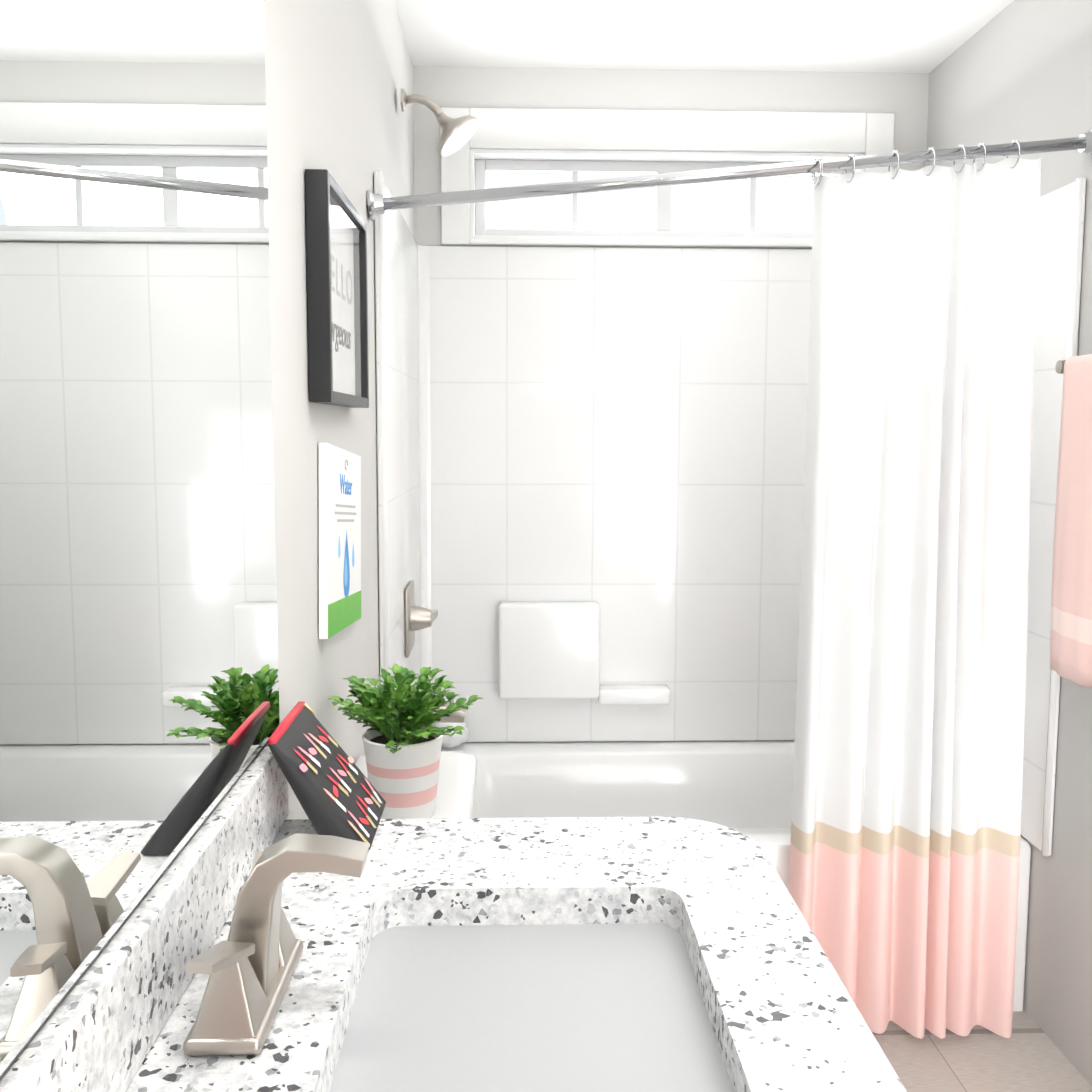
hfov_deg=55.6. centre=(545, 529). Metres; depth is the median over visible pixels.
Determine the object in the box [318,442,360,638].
picture
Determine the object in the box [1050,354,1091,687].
towel
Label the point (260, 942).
bathroom vanity
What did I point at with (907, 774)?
shower curtain
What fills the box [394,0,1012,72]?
ceiling
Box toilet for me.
[355,750,476,817]
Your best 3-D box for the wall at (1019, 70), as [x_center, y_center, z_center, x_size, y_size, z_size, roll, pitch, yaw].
[1.241,0.025,1.495,0.120,2.440,3.680,0,5,-2]
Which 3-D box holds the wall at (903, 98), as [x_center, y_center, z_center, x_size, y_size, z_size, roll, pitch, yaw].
[0.367,-0.145,3.232,1.524,2.440,0.140,0,5,-2]
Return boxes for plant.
[327,664,483,818]
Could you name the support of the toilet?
on the floor
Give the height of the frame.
0.327 m
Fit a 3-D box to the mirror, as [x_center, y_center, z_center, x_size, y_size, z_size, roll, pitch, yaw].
[-0.317,-0.230,0.756,0.006,1.042,0.960,0,5,-2]
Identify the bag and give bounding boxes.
[267,701,385,850]
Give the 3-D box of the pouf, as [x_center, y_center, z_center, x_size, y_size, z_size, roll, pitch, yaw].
[-0.286,0.614,3.132,0.110,0.086,0.113,0,5,-2]
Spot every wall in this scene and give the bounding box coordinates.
[0,0,413,1079]
[413,66,928,742]
[926,0,1091,1085]
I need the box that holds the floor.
[871,1009,1091,1091]
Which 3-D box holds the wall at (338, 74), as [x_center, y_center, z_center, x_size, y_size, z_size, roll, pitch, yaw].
[-0.403,0.024,1.447,0.120,2.440,3.680,0,5,-2]
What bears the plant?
on the toilet
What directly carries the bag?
on the bathroom vanity
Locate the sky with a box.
[486,173,813,231]
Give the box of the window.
[440,107,894,247]
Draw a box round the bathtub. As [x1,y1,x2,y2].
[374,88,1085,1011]
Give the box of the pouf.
[435,722,469,747]
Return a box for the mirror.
[0,0,279,1075]
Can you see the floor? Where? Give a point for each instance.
(1028, 1055)
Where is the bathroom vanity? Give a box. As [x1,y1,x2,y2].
[0,744,906,1091]
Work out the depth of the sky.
4.26 m
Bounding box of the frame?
[305,169,368,407]
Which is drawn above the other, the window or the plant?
the window
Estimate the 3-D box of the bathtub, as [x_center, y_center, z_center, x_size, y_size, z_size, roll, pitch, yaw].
[0.382,0.008,2.721,1.520,2.233,0.904,0,5,-2]
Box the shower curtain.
[367,128,1091,1038]

